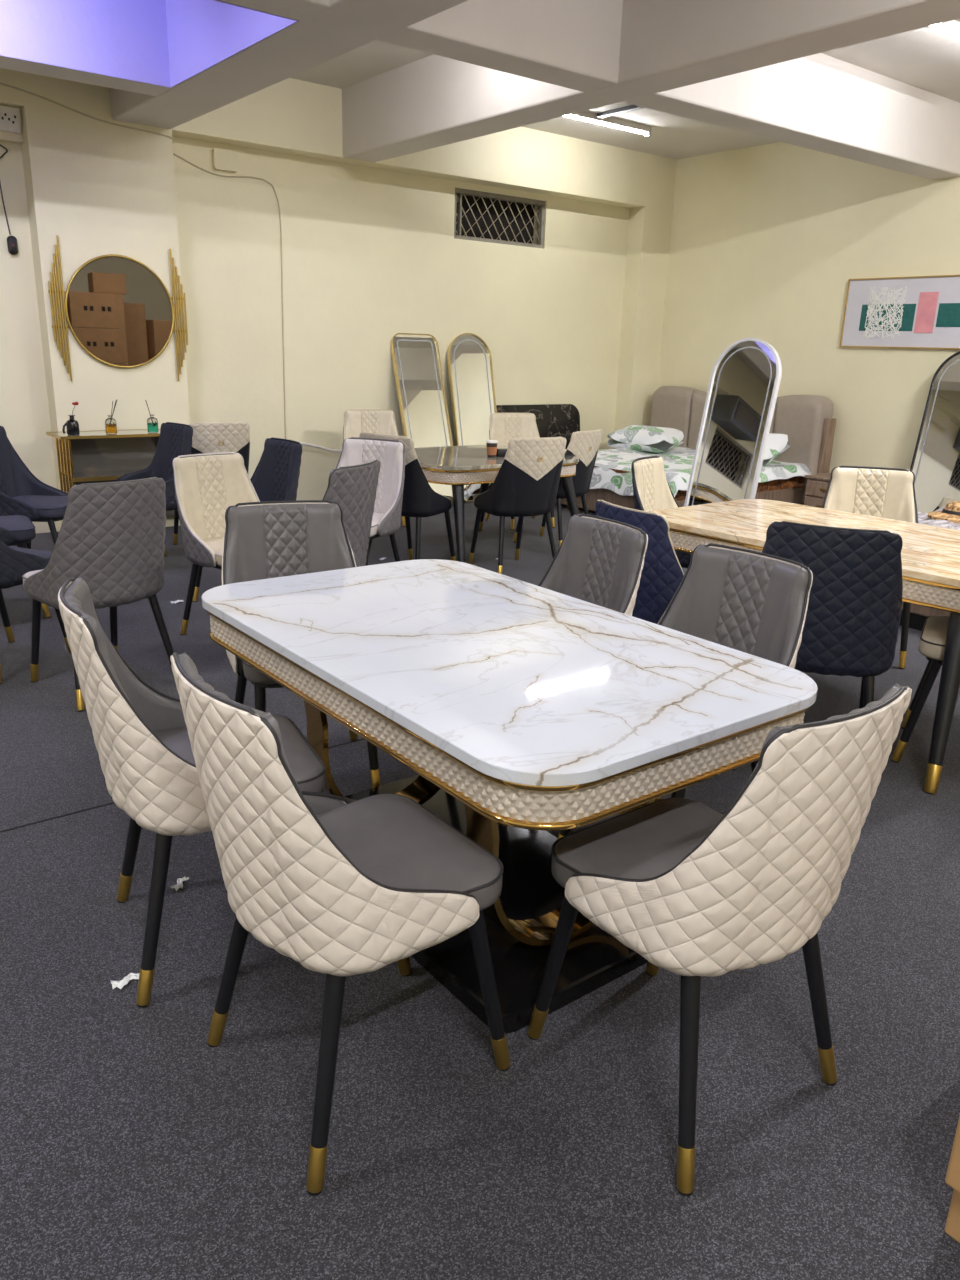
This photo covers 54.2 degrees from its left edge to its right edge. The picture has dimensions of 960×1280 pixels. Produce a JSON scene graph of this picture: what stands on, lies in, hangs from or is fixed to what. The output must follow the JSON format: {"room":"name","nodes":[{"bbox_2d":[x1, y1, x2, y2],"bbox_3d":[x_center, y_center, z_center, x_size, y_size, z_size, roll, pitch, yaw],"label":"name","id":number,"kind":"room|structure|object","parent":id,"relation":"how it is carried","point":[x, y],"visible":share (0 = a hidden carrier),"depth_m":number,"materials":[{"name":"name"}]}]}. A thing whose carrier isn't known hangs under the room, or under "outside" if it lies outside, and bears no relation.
{"room":"store","nodes":[
{"label":"store","id":0,"kind":"room"},
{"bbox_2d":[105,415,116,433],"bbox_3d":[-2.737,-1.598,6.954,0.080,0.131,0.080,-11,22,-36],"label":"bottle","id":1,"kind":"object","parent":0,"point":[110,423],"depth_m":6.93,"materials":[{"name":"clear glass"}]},
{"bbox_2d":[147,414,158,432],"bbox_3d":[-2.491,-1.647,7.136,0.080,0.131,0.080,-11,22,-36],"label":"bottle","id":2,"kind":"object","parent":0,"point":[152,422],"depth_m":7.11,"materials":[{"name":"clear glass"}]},
{"bbox_2d":[0,68,676,532],"bbox_3d":[-2.618,-2.659,7.423,11.820,3.465,0.500,-11,22,-36],"label":"wall","id":3,"kind":"structure","parent":0,"point":[371,254],"depth_m":8.12,"materials":[{"name":"paint"}]},
{"bbox_2d":[0,144,10,234],"bbox_3d":[-3.331,-3.167,6.587,0.083,0.595,0.020,-11,22,-36],"label":"hanging cord","id":4,"kind":"object","parent":3,"relation":"hanging from","point":[0,144],"visible":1,"depth_m":6.59,"materials":[{"name":"black plastic"}]},
{"bbox_2d":[0,106,20,133],"bbox_3d":[-3.229,-3.558,6.413,0.150,0.150,0.039,-11,22,-36],"label":"wall socket","id":5,"kind":"object","parent":3,"relation":"attached to","point":[9,117],"visible":1,"depth_m":6.41,"materials":[{"name":"white plastic"}]},
{"bbox_2d":[7,236,17,254],"bbox_3d":[-3.330,-2.813,6.684,0.066,0.125,0.039,-11,22,-36],"label":"switch","id":6,"kind":"object","parent":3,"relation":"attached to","point":[12,244],"visible":1,"depth_m":6.67,"materials":[{"name":"plastic"}]},
{"bbox_2d":[48,235,187,380],"bbox_3d":[-2.702,-2.467,7.064,1.004,1.000,0.035,-11,22,-36],"label":"wall mirror","id":7,"kind":"object","parent":3,"relation":"attached to","point":[116,308],"visible":1,"depth_m":7.04,"materials":[{"name":"gold metal"}]},
{"bbox_2d":[67,257,171,365],"bbox_3d":[-2.699,-2.465,7.058,0.770,0.770,0.006,-11,22,-36],"label":"mirror glass","id":8,"kind":"object","parent":7,"relation":"attached to","point":[119,310],"depth_m":7.05,"materials":[{"name":"silver glass"}]},
{"bbox_2d":[0,82,285,438],"bbox_3d":[-2.598,-2.582,7.279,2.458,2.806,0.247,-11,22,-36],"label":"cable","id":9,"kind":"object","parent":3,"relation":"attached to","point":[0,82],"visible":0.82,"depth_m":7.48,"materials":[{"name":"beige metal"}]},
{"bbox_2d":[212,148,238,171],"bbox_3d":[-2.022,-3.809,7.447,0.200,0.150,0.045,-11,22,-36],"label":"junction box","id":10,"kind":"object","parent":3,"relation":"attached to","point":[222,159],"visible":1,"depth_m":7.42,"materials":[{"name":"paint"}]},
{"bbox_2d":[109,0,467,128],"bbox_3d":[0.883,-2.610,2.638,0.435,0.515,11.020,-11,22,-36],"label":"beam","id":11,"kind":"structure","parent":3,"relation":"attached to","point":[346,26],"depth_m":5.12,"materials":[{"name":"paint"}]},
{"bbox_2d":[300,442,341,451],"bbox_3d":[-1.380,-1.779,8.615,0.707,0.116,0.021,-11,22,-36],"label":"cable","id":12,"kind":"object","parent":3,"relation":"attached to","point":[302,443],"visible":0.62,"depth_m":8.55,"materials":[{"name":"white plastic"}]},
{"bbox_2d":[454,187,544,247],"bbox_3d":[0.139,-4.149,9.270,1.140,0.445,0.200,-11,22,-36],"label":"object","id":13,"kind":"structure","parent":3,"relation":"in","point":[481,216],"depth_m":9.30,"materials":[{"name":"metal"}]},
{"bbox_2d":[342,0,959,161],"bbox_3d":[2.330,-2.902,3.710,0.325,0.515,11.020,-11,22,-36],"label":"ceiling beam","id":14,"kind":"structure","parent":3,"relation":"attached to","point":[432,101],"depth_m":5.29,"materials":[{"name":"paint"}]},
{"bbox_2d":[0,501,959,1279],"bbox_3d":[0.658,0.461,3.679,11.620,0.061,11.300,-11,22,-36],"label":"floor","id":15,"kind":"structure","parent":0,"point":[133,1146],"depth_m":2.01,"materials":[{"name":"carpet"}]},
{"bbox_2d":[0,515,50,617],"bbox_3d":[-2.693,-0.587,5.036,0.576,0.941,0.501,-8,20,-29],"label":"dining chair","id":16,"kind":"object","parent":15,"relation":"on","point":[15,530],"visible":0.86,"depth_m":4.98,"materials":[{"name":"blue fabric"}]},
{"bbox_2d":[0,426,67,548],"bbox_3d":[-2.760,-0.825,5.789,0.576,0.941,0.501,2,17,2],"label":"dining chair","id":17,"kind":"object","parent":15,"relation":"on","point":[22,493],"visible":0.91,"depth_m":5.81,"materials":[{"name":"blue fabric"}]},
{"bbox_2d":[0,540,71,683],"bbox_3d":[-2.266,-0.337,4.279,0.501,0.941,0.576,8,19,20],"label":"dining chair","id":18,"kind":"object","parent":15,"relation":"on","point":[15,562],"visible":0.88,"depth_m":4.20,"materials":[{"name":"blue fabric"}]},
{"bbox_2d":[22,477,173,711],"bbox_3d":[-1.649,-0.244,4.045,0.576,0.941,0.501,15,22,37],"label":"dining chair","id":19,"kind":"object","parent":15,"relation":"on","point":[111,536],"visible":0.98,"depth_m":3.83,"materials":[{"name":"grey leather"}]},
{"bbox_2d":[46,429,173,515],"bbox_3d":[-2.619,-1.210,7.274,1.224,0.792,0.384,-11,22,-36],"label":"console table","id":20,"kind":"object","parent":15,"relation":"on","point":[99,456],"visible":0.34,"depth_m":7.13,"materials":[{"name":"gold metal"}]},
{"bbox_2d":[62,402,79,434],"bbox_3d":[-2.956,-1.603,6.779,0.114,0.232,0.086,0,17,-6],"label":"bud vase","id":21,"kind":"object","parent":20,"relation":"on","point":[72,425],"visible":1,"depth_m":6.77,"materials":[{"name":"black glass"}]},
{"bbox_2d":[67,469,142,477],"bbox_3d":[-2.616,-1.295,7.247,1.060,0.010,0.360,-11,22,-36],"label":"shelf","id":22,"kind":"object","parent":20,"relation":"attached to","point":[78,473],"depth_m":7.10,"materials":[{"name":"grey glass"}]},
{"bbox_2d":[105,399,117,433],"bbox_3d":[-2.731,-1.654,6.941,0.088,0.246,0.090,1,17,-1],"label":"reed diffuser","id":23,"kind":"object","parent":20,"relation":"on","point":[110,423],"visible":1,"depth_m":6.93,"materials":[{"name":"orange glass"}]},
{"bbox_2d":[145,400,158,432],"bbox_3d":[-2.490,-1.699,7.118,0.082,0.241,0.083,-11,22,-36],"label":"reed diffuser","id":24,"kind":"object","parent":20,"relation":"on","point":[152,422],"visible":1,"depth_m":7.11,"materials":[{"name":"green glass"}]},
{"bbox_2d":[110,973,138,988],"bbox_3d":[-0.853,0.820,2.260,0.066,0.016,0.038,-12,22,-37],"label":"paper scrap","id":25,"kind":"object","parent":15,"relation":"on","point":[126,979],"visible":0.94,"depth_m":2.25,"materials":[{"name":"white paper"}]},
{"bbox_2d":[116,422,192,556],"bbox_3d":[-2.208,-0.948,6.237,0.576,0.941,0.501,-15,24,-42],"label":"dining chair","id":26,"kind":"object","parent":15,"relation":"on","point":[175,439],"visible":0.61,"depth_m":6.34,"materials":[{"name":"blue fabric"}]},
{"bbox_2d":[170,876,188,890],"bbox_3d":[-0.854,0.692,2.668,0.032,0.016,0.056,5,18,10],"label":"paper scrap","id":27,"kind":"object","parent":15,"relation":"on","point":[179,880],"visible":1,"depth_m":2.66,"materials":[{"name":"white paper"}]},
{"bbox_2d":[58,577,325,1007],"bbox_3d":[-0.689,0.319,2.339,0.576,0.941,0.501,-7,19,-25],"label":"dining chair","id":28,"kind":"object","parent":15,"relation":"on","point":[142,741],"visible":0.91,"depth_m":2.10,"materials":[{"name":"beige leather"}]},
{"bbox_2d":[173,422,249,544],"bbox_3d":[-1.962,-1.122,6.818,0.499,0.941,0.576,-11,21,-34],"label":"dining chair","id":29,"kind":"object","parent":15,"relation":"on","point":[234,437],"visible":0.39,"depth_m":6.51,"materials":[{"name":"beige leather"}]},
{"bbox_2d":[172,452,259,634],"bbox_3d":[-1.242,-0.467,4.825,0.565,0.922,0.491,17,23,40],"label":"dining chair","id":30,"kind":"object","parent":15,"relation":"on","point":[206,485],"visible":0.67,"depth_m":4.84,"materials":[{"name":"beige leather"}]},
{"bbox_2d":[193,437,302,601],"bbox_3d":[-1.340,-0.674,5.446,0.576,0.941,0.501,-13,23,-39],"label":"dining chair","id":31,"kind":"object","parent":15,"relation":"on","point":[275,477],"visible":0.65,"depth_m":5.52,"materials":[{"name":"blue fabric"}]},
{"bbox_2d":[222,500,380,787],"bbox_3d":[-0.625,0.025,3.284,0.501,0.941,0.576,-5,19,-21],"label":"dining chair","id":32,"kind":"object","parent":15,"relation":"on","point":[265,539],"visible":0.52,"depth_m":3.37,"materials":[{"name":"grey leather"}]},
{"bbox_2d":[170,652,510,1195],"bbox_3d":[-0.271,0.475,1.883,0.576,0.941,0.501,-11,22,-36],"label":"dining chair","id":33,"kind":"object","parent":15,"relation":"on","point":[339,888],"visible":1,"depth_m":1.67,"materials":[{"name":"beige leather"}]},
{"bbox_2d":[323,460,379,566],"bbox_3d":[-0.793,-0.342,4.362,0.605,0.988,0.526,8,19,20],"label":"dining chair","id":34,"kind":"object","parent":15,"relation":"on","point":[354,488],"visible":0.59,"depth_m":4.14,"materials":[{"name":"grey leather"}]},
{"bbox_2d":[336,437,404,565],"bbox_3d":[-0.744,-0.702,5.594,0.501,0.941,0.576,8,19,20],"label":"dining chair","id":35,"kind":"object","parent":15,"relation":"on","point":[386,520],"visible":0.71,"depth_m":5.66,"materials":[{"name":"white leather"}]},
{"bbox_2d":[343,409,405,526],"bbox_3d":[-0.902,-1.482,8.068,0.499,0.941,0.576,-4,18,-17],"label":"dining chair","id":36,"kind":"object","parent":15,"relation":"on","point":[356,421],"visible":0.44,"depth_m":8.17,"materials":[{"name":"beige leather"}]},
{"bbox_2d":[359,432,455,560],"bbox_3d":[-0.480,-0.925,6.332,0.499,0.941,0.576,13,21,32],"label":"dining chair","id":37,"kind":"object","parent":15,"relation":"on","point":[419,500],"visible":0.34,"depth_m":6.09,"materials":[{"name":"black leather"}]},
{"bbox_2d":[391,333,452,496],"bbox_3d":[-0.519,-2.100,8.980,0.520,1.584,0.511,-11,22,-36],"label":"floor mirror","id":38,"kind":"object","parent":15,"relation":"on","point":[416,360],"visible":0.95,"depth_m":8.95,"materials":[{"name":"glass"}]},
{"bbox_2d":[447,333,496,501],"bbox_3d":[-0.045,-2.216,9.353,0.500,1.607,0.417,-10,21,-32],"label":"floor mirror","id":39,"kind":"object","parent":15,"relation":"on","point":[469,358],"visible":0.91,"depth_m":9.31,"materials":[{"name":"glass"}]},
{"bbox_2d":[414,445,578,562],"bbox_3d":[-0.051,-1.014,7.010,1.300,0.736,1.338,-11,22,-36],"label":"dining table","id":40,"kind":"object","parent":15,"relation":"on","point":[456,466],"visible":0.44,"depth_m":6.38,"materials":[{"name":"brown stone"}]},
{"bbox_2d":[486,440,497,457],"bbox_3d":[0.085,-1.375,6.745,0.088,0.119,0.088,-11,22,-36],"label":"coffee cup","id":41,"kind":"object","parent":40,"relation":"on","point":[491,446],"visible":1,"depth_m":6.71,"materials":[{"name":"brown paper"}]},
{"bbox_2d":[496,449,506,456],"bbox_3d":[0.177,-1.359,6.812,0.130,0.054,0.070,-1,18,-9],"label":"pouch","id":42,"kind":"object","parent":40,"relation":"on","point":[500,452],"visible":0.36,"depth_m":6.78,"materials":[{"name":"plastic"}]},
{"bbox_2d":[201,559,817,1033],"bbox_3d":[-0.031,0.338,2.633,0.965,0.760,1.625,-11,22,-36],"label":"dining table","id":43,"kind":"object","parent":15,"relation":"on","point":[522,711],"visible":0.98,"depth_m":2.25,"materials":[{"name":"white stone"}]},
{"bbox_2d":[468,437,565,573],"bbox_3d":[0.248,-0.939,6.447,0.499,0.941,0.576,-8,20,-29],"label":"dining chair","id":44,"kind":"object","parent":15,"relation":"on","point":[526,483],"visible":1,"depth_m":6.20,"materials":[{"name":"black leather"}]},
{"bbox_2d":[485,413,554,529],"bbox_3d":[0.367,-1.485,8.204,0.499,0.941,0.576,-5,19,-22],"label":"dining chair","id":45,"kind":"object","parent":15,"relation":"on","point":[503,427],"visible":0.46,"depth_m":8.29,"materials":[{"name":"beige leather"}]},
{"bbox_2d":[496,404,579,448],"bbox_3d":[0.527,-2.033,10.002,1.500,0.915,0.195,-11,22,-36],"label":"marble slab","id":46,"kind":"object","parent":15,"relation":"on","point":[552,420],"visible":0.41,"depth_m":10.15,"materials":[{"name":"black stone"}]},
{"bbox_2d":[513,429,602,546],"bbox_3d":[0.617,-1.200,7.364,0.559,0.912,0.484,14,21,35],"label":"dining chair","id":47,"kind":"object","parent":15,"relation":"on","point":[584,445],"visible":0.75,"depth_m":7.16,"materials":[{"name":"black leather"}]},
{"bbox_2d":[538,514,647,615],"bbox_3d":[0.212,0.078,3.197,0.576,0.941,0.501,-8,20,-29],"label":"dining chair","id":48,"kind":"object","parent":15,"relation":"on","point":[599,561],"visible":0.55,"depth_m":3.22,"materials":[{"name":"grey leather"}]},
{"bbox_2d":[595,500,683,623],"bbox_3d":[0.756,-0.084,3.766,0.576,0.941,0.501,-8,20,-29],"label":"dining chair","id":49,"kind":"object","parent":15,"relation":"on","point":[662,573],"visible":0.43,"depth_m":3.45,"materials":[{"name":"blue leather"}]},
{"bbox_2d":[631,456,691,567],"bbox_3d":[1.101,-0.496,5.114,0.576,0.941,0.501,12,20,29],"label":"dining chair","id":50,"kind":"object","parent":15,"relation":"on","point":[652,491],"visible":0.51,"depth_m":5.15,"materials":[{"name":"beige leather"}]},
{"bbox_2d":[558,543,812,838],"bbox_3d":[0.587,0.234,2.734,0.576,0.941,0.501,-11,22,-36],"label":"dining chair","id":51,"kind":"object","parent":15,"relation":"on","point":[755,603],"visible":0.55,"depth_m":2.77,"materials":[{"name":"grey leather"}]},
{"bbox_2d":[555,386,835,510],"bbox_3d":[1.853,-1.907,9.298,2.225,1.090,2.240,-11,22,-36],"label":"bed","id":52,"kind":"object","parent":15,"relation":"on","point":[809,425],"visible":0.34,"depth_m":9.06,"materials":[{"name":"beige leather"}]},
{"bbox_2d":[607,425,683,452],"bbox_3d":[1.757,-2.146,9.978,0.762,0.254,0.462,14,21,35],"label":"pillow","id":53,"kind":"object","parent":52,"relation":"on","point":[635,437],"visible":0.98,"depth_m":9.85,"materials":[{"name":"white fabric"}]},
{"bbox_2d":[762,433,789,466],"bbox_3d":[2.653,-1.864,9.149,0.441,0.328,0.640,-9,20,-31],"label":"pillow","id":54,"kind":"object","parent":52,"relation":"on","point":[777,444],"visible":0.22,"depth_m":8.92,"materials":[{"name":"white fabric"}]},
{"bbox_2d":[528,683,911,1195],"bbox_3d":[0.457,0.491,1.899,0.501,0.941,0.576,-11,22,-36],"label":"dining chair","id":55,"kind":"object","parent":15,"relation":"on","point":[695,889],"visible":1,"depth_m":1.66,"materials":[{"name":"grey leather"}]},
{"bbox_2d":[684,338,781,506],"bbox_3d":[1.934,-1.426,7.032,0.576,1.599,0.560,-14,23,-41],"label":"floor mirror","id":56,"kind":"object","parent":15,"relation":"on","point":[745,379],"visible":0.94,"depth_m":6.91,"materials":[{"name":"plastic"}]},
{"bbox_2d":[648,499,959,793],"bbox_3d":[1.618,-0.103,4.213,1.259,0.766,1.700,-12,22,-38],"label":"dining table","id":57,"kind":"object","parent":15,"relation":"on","point":[930,555],"visible":0.52,"depth_m":3.97,"materials":[{"name":"brown stone"}]},
{"bbox_2d":[803,473,830,507],"bbox_3d":[3.384,-1.327,8.844,0.515,0.425,0.470,-11,22,-36],"label":"nightstand","id":58,"kind":"object","parent":15,"relation":"on","point":[816,484],"visible":0.28,"depth_m":8.76,"materials":[{"name":"brown wood"}]},
{"bbox_2d":[733,521,902,769],"bbox_3d":[1.263,0.009,3.488,0.511,0.960,0.588,9,19,21],"label":"dining chair","id":59,"kind":"object","parent":15,"relation":"on","point":[852,620],"visible":0.64,"depth_m":3.18,"materials":[{"name":"fabric"}]},
{"bbox_2d":[822,466,917,668],"bbox_3d":[2.017,-0.398,4.890,0.501,0.941,0.576,6,18,12],"label":"dining chair","id":60,"kind":"object","parent":15,"relation":"on","point":[889,493],"visible":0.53,"depth_m":4.99,"materials":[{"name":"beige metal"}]},
{"bbox_2d":[892,615,948,762],"bbox_3d":[1.960,0.022,3.545,0.576,0.941,0.501,11,20,27],"label":"dining chair","id":61,"kind":"object","parent":15,"relation":"on","point":[932,641],"visible":0.71,"depth_m":3.55,"materials":[{"name":"black metal"}]},
{"bbox_2d":[900,507,959,630],"bbox_3d":[3.352,-0.422,5.826,2.040,0.500,1.740,-11,22,-36],"label":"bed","id":62,"kind":"object","parent":15,"relation":"on","point":[918,614],"visible":0.09,"depth_m":5.43,"materials":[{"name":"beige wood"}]},
{"bbox_2d":[928,501,959,522],"bbox_3d":[3.176,-0.856,6.202,0.380,0.114,0.380,-11,22,-36],"label":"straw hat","id":63,"kind":"object","parent":62,"relation":"on","point":[951,512],"visible":1,"depth_m":6.15,"materials":[{"name":"wicker"}]},
{"bbox_2d":[910,351,959,512],"bbox_3d":[4.013,-1.654,7.979,0.298,1.587,0.600,-11,22,-36],"label":"floor mirror","id":64,"kind":"object","parent":15,"relation":"on","point":[935,465],"visible":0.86,"depth_m":8.05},
{"bbox_2d":[945,1189,959,1242],"bbox_3d":[1.120,1.014,1.640,0.430,0.131,0.390,-11,22,-36],"label":"cardboard box","id":65,"kind":"object","parent":15,"relation":"on","point":[952,1228],"visible":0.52,"depth_m":1.66,"materials":[{"name":"brown cardboard"}]},
{"bbox_2d":[945,1116,959,1192],"bbox_3d":[1.093,0.874,1.578,0.430,0.171,0.390,-11,22,-36],"label":"cardboard box","id":66,"kind":"object","parent":65,"relation":"on","point":[952,1179],"visible":1,"depth_m":1.60,"materials":[{"name":"brown cardboard"}]},
{"bbox_2d":[290,19,959,158],"bbox_3d":[0.780,-2.986,2.747,11.820,0.150,11.500,-11,22,-36],"label":"ceiling","id":67,"kind":"structure","parent":0,"point":[927,58],"depth_m":7.16,"materials":[{"name":"paint"}]},
{"bbox_2d":[0,56,170,95],"bbox_3d":[-4.230,-3.255,4.196,5.660,0.513,0.290,-11,22,-36],"label":"trim","id":68,"kind":"structure","parent":67,"relation":"attached to","point":[9,63],"depth_m":5.62,"materials":[{"name":"paint"}]},
{"bbox_2d":[0,0,298,87],"bbox_3d":[-3.588,-3.003,3.471,5.547,0.501,1.707,-11,22,-36],"label":"ceiling","id":69,"kind":"structure","parent":67,"relation":"attached to","point":[166,43],"depth_m":5.44,"materials":[{"name":"purple paint"}]},
{"bbox_2d":[564,111,651,136],"bbox_3d":[1.089,-4.610,8.339,1.200,0.074,0.060,-11,22,-36],"label":"tube light","id":70,"kind":"object","parent":67,"relation":"attached to","point":[584,116],"visible":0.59,"depth_m":8.38,"materials":[{"name":"white plastic"}]},
{"bbox_2d":[597,105,644,117],"bbox_3d":[1.205,-4.534,8.033,0.060,0.030,0.520,-11,22,-36],"label":"batten","id":71,"kind":"object","parent":67,"relation":"attached to","point":[629,108],"visible":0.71,"depth_m":8.03,"materials":[{"name":"plastic"}]},
{"bbox_2d":[931,20,959,38],"bbox_3d":[3.071,-3.782,5.887,1.300,0.074,0.060,-11,22,-36],"label":"tube light","id":72,"kind":"object","parent":67,"relation":"attached to","point":[952,28],"visible":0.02,"depth_m":5.71,"materials":[{"name":"white plastic"}]},
{"bbox_2d":[658,142,959,472],"bbox_3d":[5.336,-2.190,6.701,0.200,3.465,11.500,-11,22,-36],"label":"wall","id":73,"kind":"structure","parent":0,"point":[767,241],"depth_m":9.07,"materials":[{"name":"paint"}]},
{"bbox_2d":[220,0,959,179],"bbox_3d":[-0.650,-3.223,4.443,11.620,0.513,0.290,-11,22,-36],"label":"trim","id":74,"kind":"structure","parent":73,"relation":"attached to","point":[821,102],"depth_m":6.03,"materials":[{"name":"paint"}]},
{"bbox_2d":[839,275,959,349],"bbox_3d":[3.806,-2.919,8.369,0.034,0.604,1.224,-11,22,-36],"label":"painting","id":75,"kind":"object","parent":73,"relation":"attached to","point":[914,312],"visible":1,"depth_m":8.38,"materials":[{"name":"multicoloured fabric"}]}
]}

